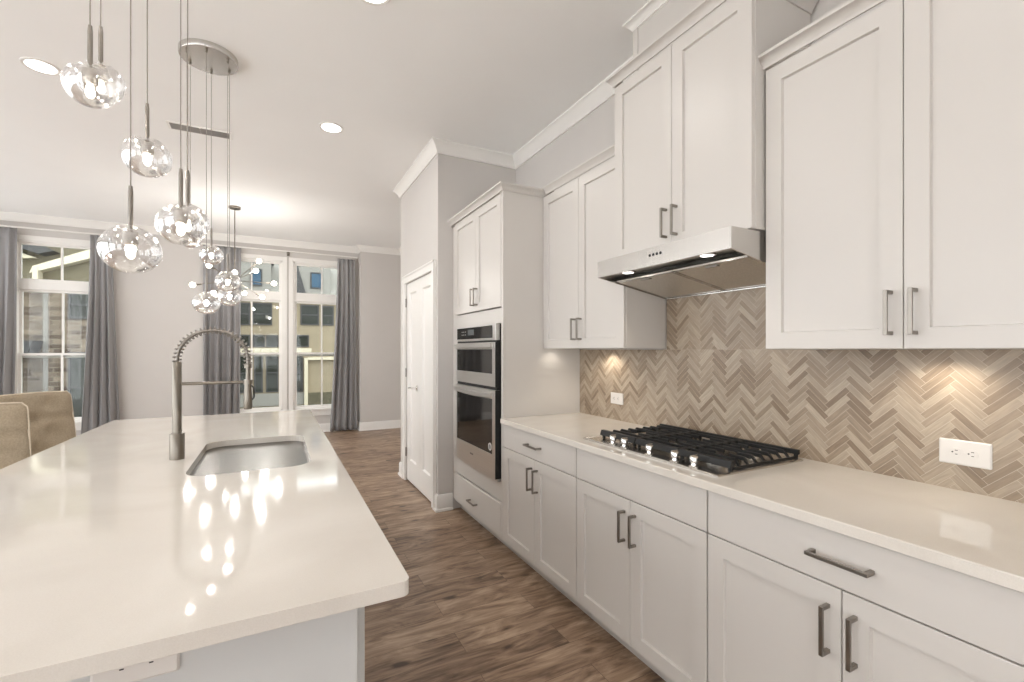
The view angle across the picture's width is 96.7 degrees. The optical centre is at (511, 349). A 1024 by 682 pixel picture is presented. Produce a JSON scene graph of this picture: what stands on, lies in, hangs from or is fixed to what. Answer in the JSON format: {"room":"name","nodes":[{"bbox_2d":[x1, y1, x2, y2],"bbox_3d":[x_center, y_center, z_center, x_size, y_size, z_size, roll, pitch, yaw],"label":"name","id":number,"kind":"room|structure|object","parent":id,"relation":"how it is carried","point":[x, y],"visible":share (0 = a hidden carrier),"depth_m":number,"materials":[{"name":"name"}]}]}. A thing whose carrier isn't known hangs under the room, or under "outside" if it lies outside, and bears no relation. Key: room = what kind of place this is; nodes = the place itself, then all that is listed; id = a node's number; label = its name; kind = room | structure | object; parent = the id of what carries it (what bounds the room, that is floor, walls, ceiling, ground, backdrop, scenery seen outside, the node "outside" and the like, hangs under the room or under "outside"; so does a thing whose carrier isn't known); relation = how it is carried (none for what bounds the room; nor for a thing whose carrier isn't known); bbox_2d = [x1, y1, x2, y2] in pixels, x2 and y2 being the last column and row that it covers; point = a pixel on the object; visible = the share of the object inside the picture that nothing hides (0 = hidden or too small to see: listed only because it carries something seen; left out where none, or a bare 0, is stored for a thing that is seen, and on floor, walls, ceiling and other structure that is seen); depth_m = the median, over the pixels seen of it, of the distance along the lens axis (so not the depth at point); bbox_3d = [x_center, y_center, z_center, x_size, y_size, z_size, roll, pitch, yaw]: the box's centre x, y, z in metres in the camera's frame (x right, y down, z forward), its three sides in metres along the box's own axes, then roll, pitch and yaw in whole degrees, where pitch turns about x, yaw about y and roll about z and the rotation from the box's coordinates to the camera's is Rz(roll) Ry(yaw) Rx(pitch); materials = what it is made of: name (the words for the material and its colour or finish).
{"room":"kitchen","nodes":[
{"label":"kitchen","id":0,"kind":"room"},
{"bbox_2d":[0,220,358,435],"bbox_3d":[-4.812,-0.198,6.824,6.470,3.130,0.150,0,0,-28],"label":"wall","id":1,"kind":"structure","parent":0,"point":[154,310],"depth_m":6.59,"materials":[{"name":"beige paint"}]},
{"bbox_2d":[14,234,89,429],"bbox_3d":[-6.066,-0.205,6.137,1.070,2.585,0.190,0,0,-28],"label":"window","id":2,"kind":"structure","parent":1,"relation":"in","point":[62,286],"depth_m":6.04,"materials":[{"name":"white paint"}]},
{"bbox_2d":[0,225,117,237],"bbox_3d":[-6.122,-1.558,5.995,1.422,0.080,0.110,0,0,-28],"label":"curtain rod","id":3,"kind":"object","parent":1,"relation":"attached to","point":[0,225],"visible":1,"depth_m":5.99,"materials":[{"name":"white paint"}]},
{"bbox_2d":[0,227,16,394],"bbox_3d":[-6.521,-0.105,5.743,0.400,2.915,0.103,0,0,-28],"label":"curtain","id":4,"kind":"object","parent":3,"relation":"hanging from","point":[8,235],"visible":0.68,"depth_m":5.79,"materials":[{"name":"grey fabric"}]},
{"bbox_2d":[81,235,119,433],"bbox_3d":[-5.610,-0.105,6.213,0.430,2.915,0.099,0,0,-28],"label":"curtain","id":5,"kind":"object","parent":3,"relation":"hanging from","point":[100,406],"visible":0.82,"depth_m":6.22,"materials":[{"name":"grey fabric"}]},
{"bbox_2d":[240,253,288,412],"bbox_3d":[-4.088,-0.205,7.167,1.030,2.585,0.190,0,0,-28],"label":"window","id":6,"kind":"structure","parent":1,"relation":"in","point":[280,297],"depth_m":7.31,"materials":[{"name":"white paint"}]},
{"bbox_2d":[201,243,357,258],"bbox_3d":[-3.639,-1.558,7.288,2.242,0.080,0.110,0,0,-28],"label":"curtain rod","id":7,"kind":"object","parent":1,"relation":"attached to","point":[288,252],"visible":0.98,"depth_m":7.24,"materials":[{"name":"white paint"}]},
{"bbox_2d":[203,245,240,414],"bbox_3d":[-4.370,-0.105,6.868,0.487,2.915,0.107,0,0,-28],"label":"curtain","id":8,"kind":"object","parent":7,"relation":"hanging from","point":[221,354],"visible":0.78,"depth_m":6.86,"materials":[{"name":"grey fabric"}]},
{"bbox_2d":[330,258,356,431],"bbox_3d":[-2.835,-0.090,7.666,0.435,2.885,0.105,0,0,-28],"label":"curtain","id":9,"kind":"object","parent":7,"relation":"hanging from","point":[344,385],"visible":1,"depth_m":7.67,"materials":[{"name":"grey fabric"}]},
{"bbox_2d":[240,257,337,415],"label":"window","id":10,"kind":"structure","parent":1,"relation":"in","point":[294,297],"depth_m":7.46,"materials":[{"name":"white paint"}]},
{"bbox_2d":[319,421,357,431],"bbox_3d":[-5.075,1.297,6.588,5.485,0.140,0.026,0,0,-28],"label":"baseboard","id":11,"kind":"structure","parent":1,"relation":"attached to","point":[325,427],"depth_m":7.61,"materials":[{"name":"white paint"}]},
{"bbox_2d":[0,0,648,248],"bbox_3d":[-2.064,-1.838,1.744,6.650,0.150,11.700,0,0,-28],"label":"ceiling","id":12,"kind":"structure","parent":0,"point":[397,76],"depth_m":3.17,"materials":[{"name":"white paint"}]},
{"bbox_2d":[19,57,60,75],"bbox_3d":[-2.927,-1.760,2.828,0.184,0.007,0.184,0,0,-28],"label":"recessed light","id":13,"kind":"object","parent":12,"relation":"in","point":[35,64],"visible":0.98,"depth_m":2.82,"materials":[{"name":"white paint"}]},
{"bbox_2d":[165,120,232,139],"bbox_3d":[-2.498,-1.758,3.649,0.430,0.009,0.140,0,0,-28],"label":"ceiling vent","id":14,"kind":"object","parent":12,"relation":"in","point":[171,124],"visible":0.8,"depth_m":3.64,"materials":[{"name":"grey metal"}]},
{"bbox_2d":[190,281,226,286],"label":"chandelier","id":15,"kind":"object","parent":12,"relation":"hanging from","point":[192,284],"depth_m":5.34,"materials":[{"name":"silver metal"}]},
{"bbox_2d":[178,38,241,313],"bbox_3d":[-1.806,-0.984,2.721,0.323,1.557,0.366,0,0,-28],"label":"chandelier","id":16,"kind":"object","parent":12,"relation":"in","point":[217,55],"depth_m":2.71,"materials":[{"name":"silver metal"}]},
{"bbox_2d":[207,263,226,274],"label":"chandelier","id":17,"kind":"object","parent":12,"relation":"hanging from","point":[208,266],"depth_m":5.40,"materials":[{"name":"silver metal"}]},
{"bbox_2d":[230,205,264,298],"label":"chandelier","id":18,"kind":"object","parent":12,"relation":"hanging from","point":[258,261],"depth_m":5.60,"materials":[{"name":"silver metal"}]},
{"bbox_2d":[255,281,276,285],"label":"chandelier","id":19,"kind":"object","parent":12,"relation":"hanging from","point":[273,283],"depth_m":5.73,"materials":[{"name":"silver metal"}]},
{"bbox_2d":[319,122,343,133],"bbox_3d":[-1.433,-1.760,3.606,0.184,0.007,0.184,0,0,-28],"label":"recessed light","id":20,"kind":"object","parent":12,"relation":"in","point":[330,127],"visible":1,"depth_m":3.60,"materials":[{"name":"white paint"}]},
{"bbox_2d":[361,0,390,5],"bbox_3d":[-0.686,-1.760,2.236,0.184,0.007,0.184,0,0,-28],"label":"recessed light","id":21,"kind":"object","parent":12,"relation":"in","point":[370,2],"visible":1,"depth_m":2.30,"materials":[{"name":"white paint"}]},
{"bbox_3d":[-1.061,-1.746,1.291,0.300,0.034,0.300,0,0,-28],"label":"pendant canopy","id":22,"kind":"object","parent":12,"relation":"attached to","visible":0},
{"bbox_2d":[60,0,118,108],"bbox_3d":[-1.107,-1.185,1.194,0.114,1.089,0.114,0,0,-28],"label":"glass pendant","id":23,"kind":"object","parent":22,"relation":"hanging from","point":[89,76],"visible":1,"depth_m":1.19,"materials":[{"name":"clear glass"}]},
{"bbox_2d":[73,0,126,102],"bbox_3d":[-1.171,-1.220,1.296,0.114,1.019,0.114,0,0,-28],"label":"glass pendant","id":24,"kind":"object","parent":22,"relation":"hanging from","point":[103,79],"visible":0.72,"depth_m":1.29,"materials":[{"name":"clear glass"}]},
{"bbox_2d":[96,0,162,273],"bbox_3d":[-0.998,-0.965,1.191,0.133,1.529,0.133,0,0,-28],"label":"glass pendant","id":25,"kind":"object","parent":22,"relation":"hanging from","point":[130,238],"visible":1,"depth_m":1.19,"materials":[{"name":"clear glass"}]},
{"bbox_2d":[120,0,172,177],"bbox_3d":[-1.118,-1.130,1.394,0.128,1.198,0.128,0,0,-28],"label":"glass pendant","id":26,"kind":"object","parent":22,"relation":"hanging from","point":[146,146],"visible":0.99,"depth_m":1.39,"materials":[{"name":"clear glass"}]},
{"bbox_2d":[154,0,205,245],"bbox_3d":[-0.943,-1.014,1.296,0.120,1.430,0.120,0,0,-28],"label":"glass pendant","id":27,"kind":"object","parent":22,"relation":"hanging from","point":[180,216],"visible":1,"depth_m":1.29,"materials":[{"name":"clear glass"}]},
{"bbox_2d":[164,0,209,239],"bbox_3d":[-1.005,-1.036,1.410,0.116,1.385,0.116,0,0,-28],"label":"glass pendant","id":28,"kind":"object","parent":22,"relation":"hanging from","point":[187,226],"visible":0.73,"depth_m":1.41,"materials":[{"name":"clear glass"}]},
{"bbox_2d":[359,252,400,421],"bbox_3d":[-2.303,-0.198,7.945,0.685,3.130,0.180,0,0,-28],"label":"wall pier","id":29,"kind":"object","parent":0,"point":[379,274],"visible":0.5,"depth_m":7.85,"materials":[{"name":"beige paint"}]},
{"bbox_2d":[358,420,400,430],"bbox_3d":[-2.304,1.297,7.918,0.711,0.140,0.186,0,0,-28],"label":"baseboard","id":30,"kind":"object","parent":29,"relation":"attached to","point":[376,425],"visible":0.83,"depth_m":7.83,"materials":[{"name":"white paint"}]},
{"bbox_2d":[401,159,433,479],"bbox_3d":[-0.618,-0.198,4.645,0.745,3.130,1.190,0,0,-28],"label":"wall","id":31,"kind":"structure","parent":0,"point":[417,203],"depth_m":4.44,"materials":[{"name":"beige paint"}]},
{"bbox_2d":[398,462,401,477],"bbox_3d":[-0.875,1.297,5.109,0.771,0.140,0.181,0,0,-28],"label":"baseboard","id":32,"kind":"structure","parent":31,"relation":"attached to","point":[400,463],"depth_m":4.95,"materials":[{"name":"white paint"}]},
{"bbox_2d":[405,279,418,489],"bbox_3d":[-1.017,0.333,4.588,0.106,2.045,0.473,0,0,-28],"label":"door","id":33,"kind":"structure","parent":31,"relation":"in","point":[412,301],"depth_m":4.62,"materials":[{"name":"white paint"}]},
{"bbox_2d":[402,259,435,508],"bbox_3d":[-0.912,0.296,4.373,0.028,2.142,1.084,0,0,-28],"label":"door frame","id":34,"kind":"structure","parent":31,"relation":"attached to","point":[430,266],"depth_m":3.95,"materials":[{"name":"white paint"}]},
{"bbox_2d":[419,273,430,500],"bbox_3d":[-0.775,0.333,4.176,0.056,2.045,0.473,0,0,-28],"label":"door","id":35,"kind":"structure","parent":31,"relation":"in","point":[425,281],"depth_m":4.25,"materials":[{"name":"white paint"}]},
{"bbox_2d":[434,153,515,508],"bbox_3d":[-0.320,-0.198,4.073,0.745,3.130,0.100,0,0,-28],"label":"wall","id":36,"kind":"structure","parent":0,"point":[458,182],"depth_m":3.90,"materials":[{"name":"beige paint"}]},
{"bbox_2d":[433,493,452,512],"bbox_3d":[-0.587,1.297,3.888,0.153,0.140,0.071,0,0,-28],"label":"baseboard","id":37,"kind":"structure","parent":36,"relation":"attached to","point":[443,502],"depth_m":3.87,"materials":[{"name":"white paint"}]},
{"bbox_2d":[324,428,665,681],"bbox_3d":[-2.064,1.427,1.744,6.650,0.120,11.700,0,0,-28],"label":"floor","id":38,"kind":"structure","parent":0,"point":[473,610],"depth_m":2.37,"materials":[{"name":"brown wood"}]},
{"bbox_2d":[0,402,31,468],"bbox_3d":[-2.488,0.816,2.083,0.522,1.102,0.475,0,0,34],"label":"bar stool","id":39,"kind":"object","parent":38,"relation":"on","point":[15,440],"visible":0.41,"depth_m":2.33,"materials":[{"name":"beige fabric"}]},
{"bbox_2d":[0,391,75,454],"bbox_3d":[-2.790,0.816,2.798,0.522,1.102,0.475,0,0,11],"label":"bar stool","id":40,"kind":"object","parent":38,"relation":"on","point":[51,414],"visible":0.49,"depth_m":2.91,"materials":[{"name":"beige fabric"}]},
{"bbox_2d":[0,410,408,681],"bbox_3d":[-1.385,0.910,1.915,1.163,0.914,2.903,0,0,-28],"label":"kitchen island","id":41,"kind":"object","parent":38,"relation":"on","point":[113,556],"visible":0.96,"depth_m":0.98,"materials":[{"name":"white stone"}]},
{"bbox_2d":[90,653,179,681],"bbox_3d":[-0.626,0.518,0.759,0.118,0.070,0.008,0,0,-28],"label":"wall outlet","id":42,"kind":"object","parent":41,"relation":"attached to","point":[164,665],"visible":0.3,"depth_m":0.76,"materials":[{"name":"white plastic"}]},
{"bbox_2d":[110,665,131,675],"bbox_3d":[-0.642,0.518,0.748,0.029,0.027,0.003,0,0,-28],"label":"receptacle","id":43,"kind":"object","parent":42,"relation":"attached to","point":[124,671],"depth_m":0.75,"materials":[{"name":"white plastic"}]},
{"bbox_2d":[140,658,160,667],"bbox_3d":[-0.608,0.518,0.766,0.029,0.027,0.003,0,0,-28],"label":"receptacle","id":44,"kind":"object","parent":42,"relation":"attached to","point":[156,663],"depth_m":0.77,"materials":[{"name":"white plastic"}]},
{"bbox_2d":[169,327,254,460],"bbox_3d":[-1.295,0.176,1.981,0.309,0.554,0.123,0,0,-28],"label":"spring faucet","id":45,"kind":"object","parent":41,"relation":"on","point":[177,437],"visible":1,"depth_m":1.89,"materials":[{"name":"silver metal"}]},
{"bbox_2d":[190,441,308,475],"bbox_3d":[-1.146,0.580,2.027,0.448,0.194,0.749,0,0,-28],"label":"undermount sink","id":46,"kind":"object","parent":41,"relation":"in","point":[260,456],"visible":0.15,"depth_m":2.03,"materials":[{"name":"metal"}]},
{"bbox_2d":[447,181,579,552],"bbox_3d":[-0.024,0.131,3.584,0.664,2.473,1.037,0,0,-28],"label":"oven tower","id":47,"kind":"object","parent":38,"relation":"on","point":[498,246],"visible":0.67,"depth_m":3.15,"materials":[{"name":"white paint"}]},
{"bbox_2d":[454,323,500,481],"bbox_3d":[-0.026,0.353,3.504,0.649,1.064,0.740,0,0,-28],"label":"wall oven","id":48,"kind":"object","parent":47,"relation":"in","point":[478,348],"visible":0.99,"depth_m":3.27,"materials":[{"name":"silver metal"}]},
{"bbox_2d":[503,424,590,616],"bbox_3d":[0.392,0.925,2.784,0.664,0.884,0.823,0,0,-28],"label":"base cabinet","id":49,"kind":"object","parent":38,"relation":"on","point":[540,473],"visible":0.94,"depth_m":2.58,"materials":[{"name":"white paint"}]},
{"bbox_2d":[577,448,708,681],"bbox_3d":[0.763,0.925,2.073,0.664,0.884,0.778,0,0,-28],"label":"base cabinet","id":50,"kind":"object","parent":38,"relation":"on","point":[642,535],"visible":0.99,"depth_m":1.87,"materials":[{"name":"white paint"}]},
{"bbox_2d":[708,491,1023,681],"bbox_3d":[1.140,0.925,1.349,0.664,0.884,0.850,0,0,-28],"label":"base cabinet","id":51,"kind":"object","parent":38,"relation":"on","point":[790,599],"visible":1,"depth_m":1.22,"materials":[{"name":"white paint"}]},
{"bbox_2d":[500,412,1023,592],"bbox_3d":[0.780,0.468,2.062,0.649,0.030,2.466,0,0,-28],"label":"countertop","id":52,"kind":"structure","parent":51,"relation":"on","point":[979,536],"depth_m":1.35,"materials":[{"name":"white stone"}]},
{"bbox_2d":[583,424,803,476],"bbox_3d":[0.776,0.428,2.089,0.523,0.048,0.798,0,0,-28],"label":"gas cooktop","id":53,"kind":"object","parent":52,"relation":"in","point":[721,455],"visible":1,"depth_m":1.93,"materials":[{"name":"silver metal"}]},
{"bbox_2d":[516,0,890,349],"bbox_3d":[0.659,-0.198,3.162,0.150,3.130,11.400,0,0,-28],"label":"wall","id":54,"kind":"structure","parent":0,"point":[595,132],"depth_m":3.29,"materials":[{"name":"beige paint"}]},
{"bbox_2d":[0,0,668,254],"bbox_3d":[-2.144,-1.715,1.702,6.170,0.096,11.400,0,0,-28],"label":"crown molding","id":55,"kind":"structure","parent":54,"relation":"attached to","point":[602,92],"depth_m":4.04,"materials":[{"name":"white paint"}]},
{"bbox_2d":[543,143,665,348],"bbox_3d":[0.525,-0.560,2.854,0.345,1.103,0.823,0,0,-28],"label":"upper cabinet","id":56,"kind":"object","parent":54,"relation":"attached to","point":[582,310],"visible":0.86,"depth_m":2.73,"materials":[{"name":"white paint"}]},
{"bbox_2d":[605,0,818,256],"bbox_3d":[0.867,-0.943,2.125,0.413,0.971,0.844,0,0,-28],"label":"upper cabinet","id":57,"kind":"object","parent":54,"relation":"attached to","point":[690,123],"visible":0.82,"depth_m":1.93,"materials":[{"name":"white paint"}]},
{"bbox_2d":[633,0,728,73],"bbox_3d":[0.945,-1.578,2.168,0.261,0.370,0.772,0,0,-28],"label":"chase","id":58,"kind":"object","parent":57,"relation":"on","point":[672,11],"visible":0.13,"depth_m":2.27,"materials":[{"name":"white paint"}]},
{"bbox_2d":[598,226,765,299],"bbox_3d":[0.833,-0.367,2.107,0.488,0.170,0.772,0,0,-28],"label":"range hood","id":59,"kind":"object","parent":57,"relation":"attached to","point":[730,258],"visible":0.94,"depth_m":2.02,"materials":[{"name":"silver metal"}]},
{"bbox_2d":[621,271,635,273],"bbox_3d":[0.565,-0.377,2.211,0.072,0.005,0.072,0,0,-34],"label":"hood light","id":60,"kind":"object","parent":59,"relation":"on","point":[622,272],"depth_m":2.20,"materials":[{"name":"silver metal"}]},
{"bbox_2d":[697,253,716,256],"bbox_3d":[0.775,-0.377,1.807,0.072,0.005,0.072,0,0,-34],"label":"hood light","id":61,"kind":"object","parent":59,"relation":"on","point":[698,254],"depth_m":1.78,"materials":[{"name":"silver metal"}]},
{"bbox_2d":[580,287,1023,502],"bbox_3d":[1.062,0.060,2.213,0.010,0.786,2.454,0,0,-28],"label":"backsplash","id":62,"kind":"structure","parent":54,"relation":"attached to","point":[887,412],"depth_m":1.84,"materials":[{"name":"tile"}]},
{"bbox_2d":[611,392,622,404],"bbox_3d":[0.675,0.313,2.936,0.008,0.072,0.118,0,0,-28],"label":"wall outlet","id":63,"kind":"object","parent":62,"relation":"attached to","point":[616,398],"visible":1,"depth_m":2.93,"materials":[{"name":"white plastic"}]},
{"bbox_2d":[939,437,991,469],"bbox_3d":[1.447,0.330,1.455,0.008,0.080,0.126,0,0,-28],"label":"wall outlet","id":64,"kind":"object","parent":62,"relation":"attached to","point":[954,451],"visible":1,"depth_m":1.45,"materials":[{"name":"white plastic"}]},
{"bbox_2d":[950,448,961,456],"bbox_3d":[1.435,0.330,1.471,0.003,0.027,0.029,0,0,-28],"label":"receptacle","id":65,"kind":"object","parent":64,"relation":"attached to","point":[954,452],"depth_m":1.47,"materials":[{"name":"white plastic"}]},
{"bbox_2d":[966,450,978,458],"bbox_3d":[1.453,0.330,1.436,0.003,0.027,0.029,0,0,-28],"label":"receptacle","id":66,"kind":"object","parent":64,"relation":"attached to","point":[970,454],"depth_m":1.44,"materials":[{"name":"white plastic"}]},
{"bbox_2d":[758,0,1023,348],"bbox_3d":[1.278,-0.557,1.410,0.345,1.109,0.920,0,0,-28],"label":"upper cabinet","id":67,"kind":"object","parent":54,"relation":"attached to","point":[895,138],"visible":0.99,"depth_m":1.36,"materials":[{"name":"white paint"}]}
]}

